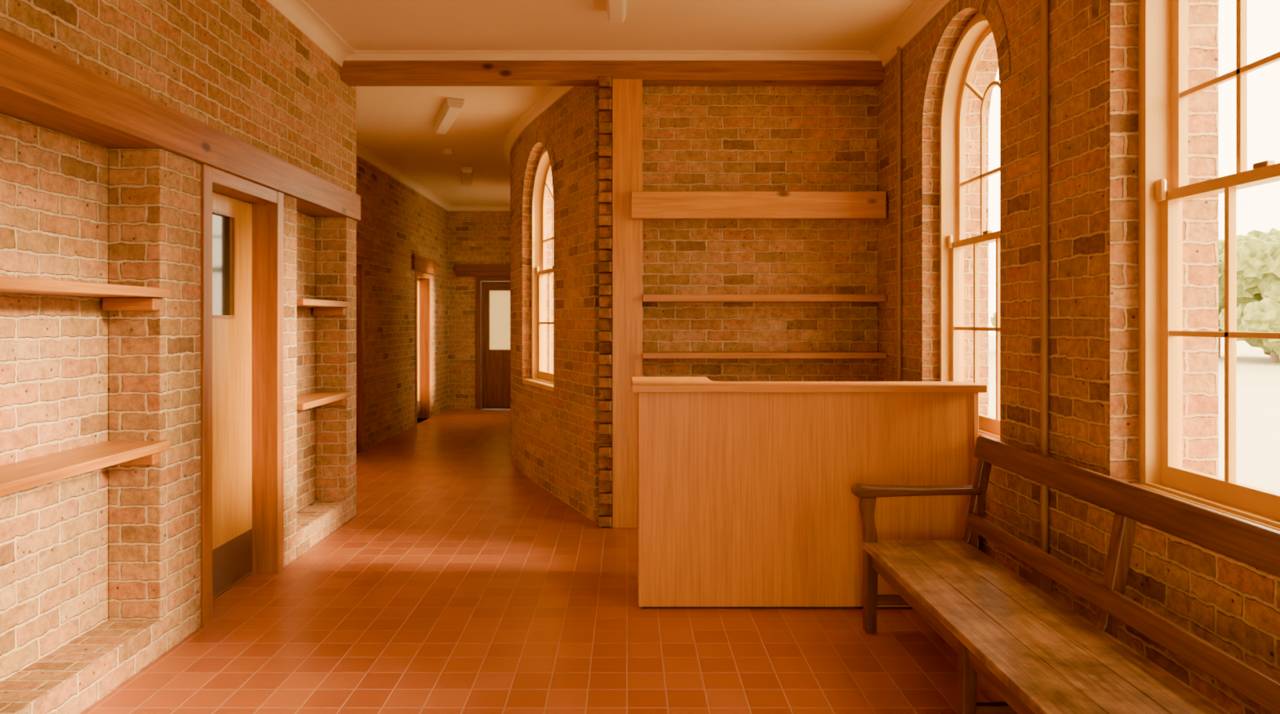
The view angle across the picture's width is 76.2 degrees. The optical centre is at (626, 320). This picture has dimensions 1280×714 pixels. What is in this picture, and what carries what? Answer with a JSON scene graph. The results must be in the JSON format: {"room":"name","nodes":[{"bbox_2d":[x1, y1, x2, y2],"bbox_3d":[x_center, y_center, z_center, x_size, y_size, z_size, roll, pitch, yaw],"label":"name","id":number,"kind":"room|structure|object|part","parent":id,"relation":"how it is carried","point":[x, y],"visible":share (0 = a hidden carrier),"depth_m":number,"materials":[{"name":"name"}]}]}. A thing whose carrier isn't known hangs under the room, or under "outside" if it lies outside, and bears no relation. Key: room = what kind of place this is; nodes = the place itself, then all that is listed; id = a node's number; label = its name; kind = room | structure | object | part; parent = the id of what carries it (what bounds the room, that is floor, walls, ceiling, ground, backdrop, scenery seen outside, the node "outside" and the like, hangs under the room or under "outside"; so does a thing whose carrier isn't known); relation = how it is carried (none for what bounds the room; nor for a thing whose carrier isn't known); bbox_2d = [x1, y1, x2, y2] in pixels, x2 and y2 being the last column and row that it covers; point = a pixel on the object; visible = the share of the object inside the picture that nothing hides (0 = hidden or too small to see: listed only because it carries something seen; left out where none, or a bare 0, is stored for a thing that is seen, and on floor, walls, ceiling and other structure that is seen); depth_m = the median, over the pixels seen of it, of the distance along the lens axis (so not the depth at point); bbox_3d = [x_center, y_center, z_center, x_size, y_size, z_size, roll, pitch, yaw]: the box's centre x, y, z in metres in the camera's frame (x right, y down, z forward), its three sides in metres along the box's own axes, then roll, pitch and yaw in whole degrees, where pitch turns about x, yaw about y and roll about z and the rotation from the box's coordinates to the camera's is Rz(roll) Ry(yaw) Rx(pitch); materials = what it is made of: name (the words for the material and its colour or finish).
{"room":"reception lobby","nodes":[
{"label":"reception lobby","id":0,"kind":"room"},
{"bbox_2d":[0,0,355,713],"bbox_3d":[-2.340,-0.225,1.640,0.520,3.450,9.280,0,0,0],"label":"wall","id":1,"kind":"structure","parent":0,"point":[100,569],"depth_m":3.64,"materials":[{"name":"brick"}]},
{"bbox_2d":[0,440,170,497],"bbox_3d":[-2.179,0.585,1.355,0.269,0.100,4.610,0,0,0],"label":"wall shelf","id":2,"kind":"object","parent":1,"relation":"attached to","point":[17,477],"visible":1,"depth_m":3.14,"materials":[{"name":"brown wood"}]},
{"bbox_2d":[0,276,170,311],"bbox_3d":[-2.179,-0.095,1.355,0.269,0.100,4.610,0,0,0],"label":"wall shelf","id":3,"kind":"object","parent":1,"relation":"attached to","point":[116,297],"visible":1,"depth_m":3.25,"materials":[{"name":"brown wood"}]},
{"bbox_2d":[0,27,360,220],"bbox_3d":[-2.194,-0.865,1.641,0.292,0.190,9.283,0,0,0],"label":"lintel beam","id":4,"kind":"structure","parent":1,"relation":"attached to","point":[40,86],"depth_m":3.40,"materials":[{"name":"brown wood"}]},
{"bbox_2d":[200,163,212,627],"bbox_3d":[-2.194,0.365,4.032,0.252,2.269,0.085,0,0,0],"label":"door frame","id":5,"kind":"structure","parent":1,"relation":"attached to","point":[206,170],"depth_m":4.01,"materials":[{"name":"brown wood"}]},
{"bbox_2d":[230,198,252,585],"bbox_3d":[-2.240,0.400,4.713,0.040,2.181,0.237,0,0,0],"label":"stile","id":6,"kind":"object","parent":1,"relation":"attached to","point":[242,211],"visible":0.71,"depth_m":4.71,"materials":[{"name":"brown wood"}]},
{"bbox_2d":[212,318,232,599],"bbox_3d":[-2.240,0.730,4.425,0.040,1.520,0.340,0,0,0],"label":"slab","id":7,"kind":"object","parent":6,"relation":"attached to","point":[222,328],"visible":0.29,"depth_m":4.48,"materials":[{"name":"brown wood"}]},
{"bbox_2d":[212,213,230,315],"bbox_3d":[-2.239,-0.305,4.425,0.007,0.550,0.340,0,0,0],"label":"glass","id":8,"kind":"object","parent":7,"relation":"attached to","point":[220,224],"visible":0.43,"depth_m":4.49,"materials":[{"name":"clear glass"}]},
{"bbox_2d":[212,208,235,318],"bbox_3d":[-2.216,-0.305,4.425,0.008,0.586,0.376,0,0,0],"label":"bead","id":9,"kind":"object","parent":7,"relation":"attached to","point":[214,211],"visible":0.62,"depth_m":4.59,"materials":[{"name":"brown wood"}]},
{"bbox_2d":[212,528,252,598],"bbox_3d":[-2.219,1.357,4.455,0.003,0.255,0.744,0,0,0],"label":"kick plate","id":10,"kind":"object","parent":7,"relation":"attached to","point":[232,561],"visible":0.56,"depth_m":4.58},
{"bbox_2d":[212,191,232,217],"bbox_3d":[-2.240,-0.635,4.425,0.040,0.111,0.340,0,0,0],"label":"slab","id":11,"kind":"object","parent":6,"relation":"attached to","point":[221,202],"visible":0.5,"depth_m":4.48,"materials":[{"name":"brown wood"}]},
{"bbox_2d":[212,167,277,203],"bbox_3d":[-2.195,-0.732,4.455,0.250,0.075,0.760,0,0,0],"label":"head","id":12,"kind":"object","parent":1,"relation":"attached to","point":[224,183],"visible":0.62,"depth_m":4.44},
{"bbox_2d":[250,191,283,573],"bbox_3d":[-2.194,0.365,4.878,0.252,2.269,0.085,0,0,0],"label":"door frame","id":13,"kind":"structure","parent":1,"relation":"attached to","point":[267,218],"depth_m":4.83,"materials":[{"name":"brown wood"}]},
{"bbox_2d":[266,0,355,66],"bbox_3d":[-2.022,-1.897,1.475,0.115,0.105,8.950,0,0,0],"label":"crown molding","id":14,"kind":"structure","parent":1,"relation":"attached to","point":[299,13],"depth_m":5.31,"materials":[{"name":"paint"}]},
{"bbox_2d":[297,391,351,410],"bbox_3d":[-2.179,0.575,5.607,0.269,0.100,0.895,0,0,0],"label":"wall shelf","id":15,"kind":"object","parent":1,"relation":"attached to","point":[310,400],"visible":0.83,"depth_m":5.67,"materials":[{"name":"brown wood"}]},
{"bbox_2d":[297,298,351,315],"bbox_3d":[-2.179,-0.090,5.607,0.269,0.100,0.895,0,0,0],"label":"wall shelf","id":16,"kind":"object","parent":1,"relation":"attached to","point":[320,307],"visible":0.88,"depth_m":5.87,"materials":[{"name":"brown wood"}]},
{"bbox_2d":[355,155,448,453],"bbox_3d":[-3.175,-0.225,10.090,0.250,3.450,7.620,0,0,0],"label":"wall","id":17,"kind":"structure","parent":0,"point":[401,223],"depth_m":10.76,"materials":[{"name":"brick"}]},
{"bbox_2d":[355,257,361,264],"bbox_3d":[-3.165,-0.682,9.000,0.250,0.075,0.730,0,0,0],"label":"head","id":18,"kind":"object","parent":17,"relation":"attached to","point":[358,260],"visible":0.2,"depth_m":9.25},
{"bbox_2d":[355,257,364,451],"bbox_3d":[-3.164,0.390,9.408,0.252,2.220,0.085,0,0,0],"label":"door frame","id":19,"kind":"structure","parent":17,"relation":"attached to","point":[359,268],"depth_m":9.37,"materials":[{"name":"brown wood"}]},
{"bbox_2d":[355,235,373,259],"bbox_3d":[-3.040,-0.831,9.000,0.080,0.218,1.300,0,0,0],"label":"lintel beam","id":20,"kind":"structure","parent":17,"relation":"attached to","point":[364,247],"depth_m":9.33,"materials":[{"name":"brown wood"}]},
{"bbox_2d":[355,142,452,210],"bbox_3d":[-3.005,-1.910,10.090,0.090,0.080,7.620,0,0,0],"label":"crown molding","id":21,"kind":"structure","parent":17,"relation":"attached to","point":[361,152],"depth_m":10.74,"materials":[{"name":"paint"}]},
{"bbox_2d":[414,271,417,425],"bbox_3d":[-3.164,0.390,11.793,0.252,2.220,0.085,0,0,0],"label":"door frame","id":22,"kind":"structure","parent":17,"relation":"attached to","point":[415,272],"depth_m":11.75,"materials":[{"name":"brown wood"}]},
{"bbox_2d":[417,278,419,418],"bbox_3d":[-3.210,0.424,12.200,0.040,2.132,0.724,0,0,0],"label":"slab","id":23,"kind":"object","parent":17,"relation":"attached to","point":[418,280],"visible":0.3,"depth_m":12.49,"materials":[{"name":"brown wood"}]},
{"bbox_2d":[417,400,419,417],"bbox_3d":[-3.188,1.357,12.200,0.003,0.255,0.714,0,0,0],"label":"kick plate","id":24,"kind":"object","parent":23,"relation":"attached to","point":[418,402],"visible":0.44,"depth_m":12.47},
{"bbox_2d":[417,271,429,279],"bbox_3d":[-3.165,-0.682,12.200,0.250,0.075,0.730,0,0,0],"label":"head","id":25,"kind":"object","parent":17,"relation":"attached to","point":[420,275],"visible":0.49,"depth_m":12.23},
{"bbox_2d":[411,254,435,275],"bbox_3d":[-3.040,-0.831,12.200,0.080,0.218,1.300,0,0,0],"label":"lintel beam","id":26,"kind":"structure","parent":17,"relation":"attached to","point":[420,264],"depth_m":12.02,"materials":[{"name":"brown wood"}]},
{"bbox_2d":[419,274,431,417],"bbox_3d":[-3.164,0.390,12.607,0.252,2.220,0.085,0,0,0],"label":"door frame","id":27,"kind":"structure","parent":17,"relation":"attached to","point":[424,284],"depth_m":12.57,"materials":[{"name":"brown wood"}]},
{"bbox_2d":[448,210,510,408],"bbox_3d":[-1.975,-0.225,14.025,2.150,3.450,0.250,0,0,0],"label":"wall","id":28,"kind":"structure","parent":0,"point":[474,237],"depth_m":13.90,"materials":[{"name":"brick"}]},
{"bbox_2d":[475,276,481,408],"bbox_3d":[-2.538,0.375,13.984,0.085,2.250,0.192,0,0,0],"label":"door frame","id":29,"kind":"structure","parent":28,"relation":"attached to","point":[477,282],"depth_m":13.89,"materials":[{"name":"brown wood"}]},
{"bbox_2d":[448,205,510,210],"bbox_3d":[-1.975,-1.910,13.855,2.150,0.080,0.090,0,0,0],"label":"crown molding","id":30,"kind":"structure","parent":28,"relation":"attached to","point":[453,207],"depth_m":13.88,"materials":[{"name":"paint"}]},
{"bbox_2d":[456,264,510,276],"bbox_3d":[-2.050,-0.856,13.880,1.700,0.208,0.080,0,0,0],"label":"lintel beam","id":31,"kind":"structure","parent":28,"relation":"attached to","point":[462,270],"depth_m":13.84,"materials":[{"name":"brown wood"}]},
{"bbox_2d":[480,276,510,281],"bbox_3d":[-2.150,-0.713,13.985,0.690,0.075,0.190,0,0,0],"label":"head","id":32,"kind":"object","parent":28,"relation":"attached to","point":[482,278],"visible":0.56,"depth_m":13.89},
{"bbox_2d":[488,351,510,408],"bbox_3d":[-2.150,0.995,14.000,0.420,0.990,0.040,0,0,0],"label":"rail","id":33,"kind":"object","parent":28,"relation":"attached to","point":[492,354],"visible":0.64,"depth_m":13.98,"materials":[{"name":"brown wood"}]},
{"bbox_2d":[487,358,510,399],"bbox_3d":[-2.150,1.000,13.977,0.484,0.700,0.006,0,0,0],"label":"panel","id":34,"kind":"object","parent":33,"relation":"attached to","point":[498,369],"depth_m":13.97,"materials":[{"name":"brown wood"}]},
{"bbox_2d":[488,288,510,351],"bbox_3d":[-2.150,-0.010,13.976,0.456,1.056,0.008,0,0,0],"label":"bead","id":35,"kind":"object","parent":33,"relation":"attached to","point":[488,289],"visible":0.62,"depth_m":13.97,"materials":[{"name":"brown wood"}]},
{"bbox_2d":[488,290,510,350],"bbox_3d":[-2.150,-0.010,13.998,0.420,1.020,0.007,0,0,0],"label":"glass","id":36,"kind":"object","parent":33,"relation":"attached to","point":[499,300],"visible":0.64,"depth_m":13.99,"materials":[{"name":"glass"}]},
{"bbox_2d":[481,281,488,408],"bbox_3d":[-2.426,0.409,14.000,0.132,2.162,0.040,0,0,0],"label":"stile","id":37,"kind":"object","parent":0,"point":[485,285],"depth_m":13.98,"materials":[{"name":"brown wood"}]},
{"bbox_2d":[488,281,510,288],"bbox_3d":[-2.150,-0.596,14.000,0.420,0.152,0.040,0,0,0],"label":"rail","id":38,"kind":"object","parent":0,"point":[492,285],"depth_m":13.98,"materials":[{"name":"brown wood"}]},
{"bbox_2d":[80,408,1005,713],"bbox_3d":[-0.525,1.540,5.400,5.450,0.080,17.400,0,0,0],"label":"floor","id":39,"kind":"structure","parent":0,"point":[457,583],"depth_m":3.95,"materials":[{"name":"tile"}]},
{"bbox_2d":[598,75,612,527],"bbox_3d":[-0.156,-0.138,5.999,0.098,3.266,0.198,0,0,0],"label":"quoins","id":40,"kind":"object","parent":39,"relation":"on","point":[605,82],"visible":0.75,"depth_m":5.92,"materials":[{"name":"brown brick"}]},
{"bbox_2d":[612,79,642,528],"bbox_3d":[0.004,-0.124,5.997,0.217,3.249,0.195,0,0,0],"label":"timber post","id":41,"kind":"object","parent":39,"relation":"on","point":[627,94],"visible":0.8,"depth_m":5.90,"materials":[{"name":"brown wood"}]},
{"bbox_2d":[631,191,886,219],"bbox_3d":[0.940,-0.828,5.859,1.820,0.193,0.078,0,0,0],"label":"board","id":42,"kind":"object","parent":41,"relation":"attached to","point":[645,205],"visible":1,"depth_m":5.82,"materials":[{"name":"brown wood"}]},
{"bbox_2d":[631,377,986,608],"bbox_3d":[0.940,0.916,4.520,1.830,1.168,0.640,0,0,0],"label":"reception desk","id":43,"kind":"object","parent":39,"relation":"on","point":[746,500],"depth_m":4.24,"materials":[{"name":"brown wood"}]},
{"bbox_3d":[0.071,0.930,4.532,0.022,1.116,0.537,0,0,0],"label":"panel","id":44,"kind":"part","parent":43,"relation":"part of","materials":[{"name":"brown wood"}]},
{"bbox_2d":[631,377,986,392],"bbox_3d":[0.940,0.351,4.520,1.830,0.039,0.640,0,0,0],"label":"countertop","id":45,"kind":"structure","parent":43,"relation":"on","point":[639,384],"depth_m":4.20,"materials":[{"name":"brown wood"}]},
{"bbox_3d":[1.812,0.936,4.343,0.025,1.128,0.215,0,0,0],"label":"panel","id":46,"kind":"part","parent":43,"relation":"part of","materials":[{"name":"brown wood"}]},
{"bbox_2d":[851,435,1279,713],"bbox_3d":[1.427,1.030,2.610,0.673,0.940,2.740,0,0,0],"label":"wooden bench","id":47,"kind":"object","parent":39,"relation":"on","point":[1038,655],"visible":1,"depth_m":2.79,"materials":[{"name":"brown wood"}]},
{"bbox_3d":[1.165,1.173,3.935,0.080,0.655,0.060,0,0,0],"label":"leg","id":48,"kind":"part","parent":47,"relation":"part of","materials":[{"name":"brown wood"}]},
{"bbox_3d":[1.175,1.298,2.815,0.050,0.404,0.050,0,0,0],"label":"leg","id":49,"kind":"part","parent":47,"relation":"part of","materials":[{"name":"brown wood"}]},
{"bbox_3d":[1.682,1.036,3.935,0.164,0.928,0.060,0,0,0],"label":"leg","id":50,"kind":"part","parent":47,"relation":"part of","materials":[{"name":"brown wood"}]},
{"bbox_3d":[1.682,1.036,2.820,0.164,0.928,0.060,0,0,0],"label":"leg","id":51,"kind":"part","parent":47,"relation":"part of","materials":[{"name":"brown wood"}]},
{"bbox_3d":[1.653,0.960,2.610,0.041,0.079,2.660,0,0,0],"label":"rail","id":52,"kind":"part","parent":47,"relation":"part of","materials":[{"name":"brown wood"}]},
{"bbox_3d":[1.720,0.615,2.610,0.062,0.111,2.740,0,0,0],"label":"rail","id":53,"kind":"part","parent":47,"relation":"part of","materials":[{"name":"brown wood"}]},
{"bbox_2d":[510,85,612,521],"bbox_3d":[-0.807,-0.225,9.980,1.163,3.450,7.828,0,0,-5],"label":"wall","id":54,"kind":"structure","parent":0,"point":[554,436],"depth_m":6.79,"materials":[{"name":"brick"}]},
{"bbox_2d":[522,161,553,391],"bbox_3d":[-0.709,-0.480,7.599,0.260,2.199,1.116,0,0,-22],"label":"window","id":55,"kind":"structure","parent":54,"relation":"in","point":[546,386],"depth_m":8.00,"materials":[{"name":"beige paint"}]},
{"bbox_3d":[-0.882,-0.492,8.044,0.025,0.085,0.045,0,0,-22],"label":"sash horn","id":56,"kind":"part","parent":55,"relation":"part of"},
{"bbox_2d":[531,148,553,384],"bbox_3d":[-0.743,-0.506,7.586,0.397,2.192,0.976,0,0,0],"label":"bead","id":57,"kind":"object","parent":55,"relation":"attached to","point":[544,152],"depth_m":8.04},
{"bbox_3d":[-0.677,0.040,7.612,0.038,1.060,1.000,0,0,-22],"label":"lower sash","id":58,"kind":"part","parent":55,"relation":"part of","materials":[{"name":"clear glass"}]},
{"bbox_2d":[539,322,553,324],"bbox_3d":[-0.677,0.022,7.612,0.028,0.020,0.910,0,0,-22],"label":"bar","id":59,"kind":"object","parent":55,"relation":"attached to","point":[540,322],"visible":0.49,"depth_m":7.82,"materials":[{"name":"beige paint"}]},
{"bbox_3d":[-0.642,-1.015,7.626,0.035,1.130,1.000,0,0,-22],"label":"upper sash","id":60,"kind":"part","parent":55,"relation":"part of","materials":[{"name":"clear glass"}]},
{"bbox_2d":[543,236,553,242],"bbox_3d":[-0.642,-0.785,7.626,0.025,0.020,0.910,0,0,-22],"label":"bar","id":61,"kind":"object","parent":55,"relation":"attached to","point":[550,238],"visible":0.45,"depth_m":7.90,"materials":[{"name":"beige paint"}]},
{"bbox_3d":[-0.733,0.022,7.753,0.028,0.945,0.020,0,0,-22],"label":"lower muntin","id":62,"kind":"part","parent":55,"relation":"part of","materials":[{"name":"wood"}]},
{"bbox_2d":[546,182,553,196],"bbox_3d":[-0.736,-1.260,7.865,0.118,0.189,0.249,0,0,0],"label":"bar","id":63,"kind":"object","parent":55,"relation":"attached to","point":[548,185],"depth_m":7.87,"materials":[{"name":"wood"}]},
{"bbox_3d":[-0.697,-0.785,7.767,0.025,0.590,0.020,0,0,-22],"label":"upper muntin","id":64,"kind":"part","parent":55,"relation":"part of","materials":[{"name":"white wood"}]},
{"bbox_2d":[502,85,574,166],"bbox_3d":[-1.024,-1.910,9.959,0.907,0.080,7.876,0,0,-5],"label":"crown molding","id":65,"kind":"structure","parent":54,"relation":"attached to","point":[553,93],"depth_m":7.57,"materials":[{"name":"paint"}]},
{"bbox_2d":[533,146,553,382],"bbox_3d":[-0.676,-0.510,7.612,0.130,2.259,1.120,0,0,-22],"label":"frame","id":66,"kind":"object","parent":54,"relation":"attached to","point":[544,165],"visible":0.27,"depth_m":8.07,"materials":[{"name":"beige paint"}]},
{"bbox_2d":[304,0,915,205],"bbox_3d":[-0.525,-2.025,5.400,5.450,0.150,17.400,0,0,0],"label":"ceiling","id":67,"kind":"structure","parent":0,"point":[395,123],"depth_m":5.61,"materials":[{"name":"paint"}]},
{"bbox_2d":[442,148,453,155],"bbox_3d":[-2.040,-1.925,9.300,0.120,0.049,0.120,0,0,0],"label":"smoke detector","id":68,"kind":"object","parent":67,"relation":"attached to","point":[446,151],"visible":1,"depth_m":9.25,"materials":[{"name":"plastic"}]},
{"bbox_2d":[432,97,464,133],"bbox_3d":[-1.680,-1.907,7.650,0.150,0.084,1.063,0,0,-20],"label":"lamp","id":69,"kind":"object","parent":67,"relation":"attached to","point":[451,107],"visible":1,"depth_m":7.45,"materials":[{"name":"white plastic"}]},
{"bbox_2d":[460,166,472,186],"bbox_3d":[-2.120,-1.907,10.800,0.150,0.084,1.020,0,0,-11],"label":"lamp","id":70,"kind":"object","parent":67,"relation":"attached to","point":[466,171],"visible":1,"depth_m":10.52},
{"bbox_2d":[344,50,880,60],"bbox_3d":[-0.105,-1.922,5.917,3.950,0.056,0.066,0,0,0],"label":"crown molding","id":71,"kind":"structure","parent":67,"relation":"attached to","point":[360,55],"depth_m":5.93,"materials":[{"name":"paint"}]},
{"bbox_2d":[605,0,626,22],"bbox_3d":[-0.065,-1.907,4.510,0.125,0.084,1.220,0,0,0],"label":"lamp","id":72,"kind":"object","parent":67,"relation":"attached to","point":[616,10],"visible":1,"depth_m":4.93,"materials":[{"name":"white plastic"}]},
{"bbox_2d":[642,85,877,381],"bbox_3d":[1.100,-0.225,6.225,2.200,3.450,0.250,0,0,0],"label":"wall","id":73,"kind":"structure","parent":0,"point":[695,138],"depth_m":6.10,"materials":[{"name":"brick"}]},
{"bbox_2d":[341,60,884,85],"bbox_3d":[-0.105,-1.821,6.010,3.948,0.142,0.160,0,0,0],"label":"ceiling beam","id":74,"kind":"structure","parent":73,"relation":"attached to","point":[353,73],"depth_m":5.93,"materials":[{"name":"brown wood"}]},
{"bbox_2d":[642,294,886,302],"bbox_3d":[0.987,-0.164,5.974,1.747,0.053,0.249,0,0,0],"label":"shelf","id":75,"kind":"object","parent":73,"relation":"attached to","point":[646,298],"visible":0.83,"depth_m":5.85,"materials":[{"name":"brown wood"}]},
{"bbox_2d":[642,351,886,358],"bbox_3d":[0.987,0.251,5.974,1.747,0.042,0.249,0,0,0],"label":"shelf","id":76,"kind":"object","parent":73,"relation":"attached to","point":[645,354],"visible":0.83,"depth_m":5.85,"materials":[{"name":"brown wood"}]},
{"bbox_2d":[877,0,1279,713],"bbox_3d":[2.077,-0.225,1.550,0.426,3.450,9.100,0,0,0],"label":"wall","id":77,"kind":"structure","parent":0,"point":[1232,605],"depth_m":3.43,"materials":[{"name":"brick"}]},
{"bbox_2d":[897,46,903,381],"bbox_3d":[1.842,-0.580,5.550,0.054,2.560,0.080,0,0,0],"label":"conduit","id":78,"kind":"object","parent":77,"relation":"attached to","point":[900,84],"visible":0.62,"depth_m":5.54,"materials":[{"name":"metal"}]},
{"bbox_2d":[868,0,951,66],"bbox_3d":[1.812,-1.897,1.475,0.115,0.105,8.950,0,0,0],"label":"crown molding","id":79,"kind":"structure","parent":77,"relation":"attached to","point":[920,13],"depth_m":5.30,"materials":[{"name":"paint"}]},
{"bbox_2d":[941,11,999,436],"bbox_3d":[2.045,-0.535,4.630,0.130,2.409,1.080,0,0,0],"label":"frame","id":80,"kind":"object","parent":77,"relation":"attached to","point":[950,117],"visible":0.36,"depth_m":5.11,"materials":[{"name":"beige paint"}]},
{"bbox_2d":[946,26,999,440],"bbox_3d":[2.045,-0.505,4.630,0.190,2.349,1.076,0,0,0],"label":"window","id":81,"kind":"structure","parent":77,"relation":"in","point":[980,433],"depth_m":4.83,"materials":[{"name":"beige paint"}]},
{"bbox_3d":[2.013,-0.492,5.088,0.025,0.085,0.045,0,0,0],"label":"sash horn","id":82,"kind":"part","parent":81,"relation":"part of","materials":[{"name":"wood"}]},
{"bbox_2d":[939,15,999,439],"bbox_3d":[1.973,-0.531,4.630,0.014,2.342,1.004,0,0,0],"label":"bead","id":83,"kind":"object","parent":81,"relation":"attached to","point":[980,19],"depth_m":5.10},
{"bbox_2d":[965,81,983,101],"bbox_3d":[2.083,-1.373,4.877,0.025,0.182,0.247,0,0,0],"label":"bar","id":84,"kind":"object","parent":81,"relation":"attached to","point":[968,84],"depth_m":4.87,"materials":[{"name":"white wood"}]},
{"bbox_3d":[2.044,0.065,4.630,0.038,1.110,0.960,0,0,0],"label":"lower sash","id":85,"kind":"part","parent":81,"relation":"part of","materials":[{"name":"wood"}]},
{"bbox_3d":[2.083,-1.065,4.630,0.035,1.230,0.960,0,0,0],"label":"upper sash","id":86,"kind":"part","parent":81,"relation":"part of","materials":[{"name":"wood"}]},
{"bbox_3d":[2.044,0.048,4.775,0.028,0.995,0.020,0,0,0],"label":"lower muntin","id":87,"kind":"part","parent":81,"relation":"part of","materials":[{"name":"wood"}]},
{"bbox_2d":[954,326,999,331],"bbox_3d":[2.044,0.048,4.630,0.028,0.020,0.870,0,0,0],"label":"bar","id":88,"kind":"object","parent":81,"relation":"attached to","point":[960,328],"visible":0.56,"depth_m":4.73,"materials":[{"name":"beige paint"}]},
{"bbox_2d":[960,167,999,186],"bbox_3d":[2.083,-0.845,4.630,0.025,0.020,0.870,0,0,0],"label":"bar","id":89,"kind":"object","parent":81,"relation":"attached to","point":[993,171],"visible":0.56,"depth_m":4.76,"materials":[{"name":"beige paint"}]},
{"bbox_3d":[2.083,-0.845,4.775,0.025,0.710,0.020,0,0,0],"label":"upper muntin","id":90,"kind":"part","parent":81,"relation":"part of","materials":[{"name":"white wood"}]},
{"bbox_2d":[982,230,991,234],"bbox_3d":[2.045,-0.500,4.630,0.030,0.020,0.060,0,0,0],"label":"sash lock","id":91,"kind":"object","parent":81,"relation":"on","point":[987,231],"visible":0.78,"depth_m":4.60,"materials":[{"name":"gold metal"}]},
{"bbox_2d":[980,80,999,115],"bbox_3d":[2.083,-1.277,4.630,0.025,0.156,0.310,0,0,0],"label":"fan arch","id":92,"kind":"object","parent":81,"relation":"attached to","point":[984,104],"visible":0.68,"depth_m":4.72,"materials":[{"name":"wood"}]},
{"bbox_3d":[2.044,0.048,4.485,0.028,0.995,0.020,0,0,0],"label":"lower muntin","id":93,"kind":"part","parent":81,"relation":"part of","materials":[{"name":"white wood"}]},
{"bbox_2d":[1032,0,1052,594],"bbox_3d":[1.842,-0.330,3.620,0.054,3.060,0.080,0,0,0],"label":"conduit","id":94,"kind":"object","parent":77,"relation":"attached to","point":[1040,580],"visible":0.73,"depth_m":3.61,"materials":[{"name":"metal"}]},
{"bbox_2d":[1131,0,1279,531],"bbox_3d":[2.045,-0.505,2.620,0.190,2.349,1.076,0,0,0],"label":"window","id":95,"kind":"structure","parent":77,"relation":"in","point":[1139,484],"depth_m":2.92,"materials":[{"name":"beige paint"}]},
{"bbox_3d":[2.013,-0.492,3.078,0.025,0.085,0.045,0,0,0],"label":"sash horn","id":96,"kind":"part","parent":95,"relation":"part of","materials":[{"name":"wood"}]},
{"bbox_2d":[1141,0,1279,528],"bbox_3d":[1.973,-0.531,2.620,0.014,2.342,1.004,0,0,0],"label":"bead","id":97,"kind":"object","parent":95,"relation":"attached to","point":[1144,3],"depth_m":3.09},
{"bbox_3d":[2.044,0.065,2.620,0.038,1.110,0.960,0,0,0],"label":"lower sash","id":98,"kind":"part","parent":95,"relation":"part of","materials":[{"name":"beige wood"}]},
{"bbox_2d":[1169,330,1279,339],"bbox_3d":[2.044,0.048,2.620,0.028,0.020,0.870,0,0,0],"label":"bar","id":99,"kind":"object","parent":95,"relation":"attached to","point":[1172,333],"visible":1,"depth_m":2.76,"materials":[{"name":"beige paint"}]},
{"bbox_3d":[2.083,-1.065,2.620,0.035,1.230,0.960,0,0,0],"label":"upper sash","id":100,"kind":"part","parent":95,"relation":"part of","materials":[{"name":"white wood"}]},
{"bbox_2d":[1180,51,1279,97],"bbox_3d":[2.083,-0.845,2.620,0.025,0.020,0.870,0,0,0],"label":"bar","id":101,"kind":"object","parent":95,"relation":"attached to","point":[1275,57],"visible":1,"depth_m":2.81,"materials":[{"name":"beige paint"}]},
{"bbox_3d":[2.044,0.048,2.765,0.028,0.995,0.020,0,0,0],"label":"lower muntin","id":102,"kind":"part","parent":95,"relation":"part of","materials":[{"name":"beige wood"}]},
{"bbox_3d":[2.083,-0.845,2.765,0.025,0.710,0.020,0,0,0],"label":"upper muntin","id":103,"kind":"part","parent":95,"relation":"part of","materials":[{"name":"wood"}]},
{"bbox_2d":[1253,160,1275,168],"bbox_3d":[2.045,-0.500,2.620,0.030,0.020,0.060,0,0,0],"label":"sash lock","id":104,"kind":"object","parent":95,"relation":"on","point":[1268,162],"visible":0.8,"depth_m":2.60,"materials":[{"name":"gold metal"}]},
{"bbox_2d":[1138,0,1279,523],"bbox_3d":[2.045,-0.535,2.620,0.130,2.409,1.080,0,0,0],"label":"frame","id":105,"kind":"object","parent":77,"relation":"attached to","point":[1159,10],"visible":0.5,"depth_m":3.10,"materials":[{"name":"beige paint"}]},
{"label":"outside","id":106,"kind":"structure","parent":0,"visible":0},
{"bbox_2d":[988,335,1279,493],"bbox_3d":[15.000,1.620,15.000,150.000,0.001,150.000,0,0,0],"label":"ground","id":107,"kind":"structure","parent":106,"point":[1258,379],"depth_m":14.40,"materials":[{"name":"white"}]},
{"bbox_2d":[990,312,995,327],"bbox_3d":[21.053,-1.110,40.001,6.045,5.461,7.037,0,0,0],"label":"tree","id":108,"kind":"object","parent":107,"relation":"on","point":[993,319],"visible":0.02,"depth_m":41.23,"materials":[{"name":"green plant"}]},
{"bbox_2d":[1218,233,1279,363],"bbox_3d":[25.158,-0.926,31.647,5.650,5.092,6.010,0,0,0],"label":"tree","id":109,"kind":"object","parent":107,"relation":"on","point":[1258,261],"visible":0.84,"depth_m":30.50,"materials":[{"name":"green plant"}]},
{"bbox_2d":[1218,227,1279,357],"bbox_3d":[25.994,-1.222,36.071,5.504,5.684,5.681,0,0,21],"label":"tree","id":110,"kind":"object","parent":107,"relation":"on","point":[1259,234],"visible":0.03,"depth_m":34.92,"materials":[{"name":"green plant"}]}
]}

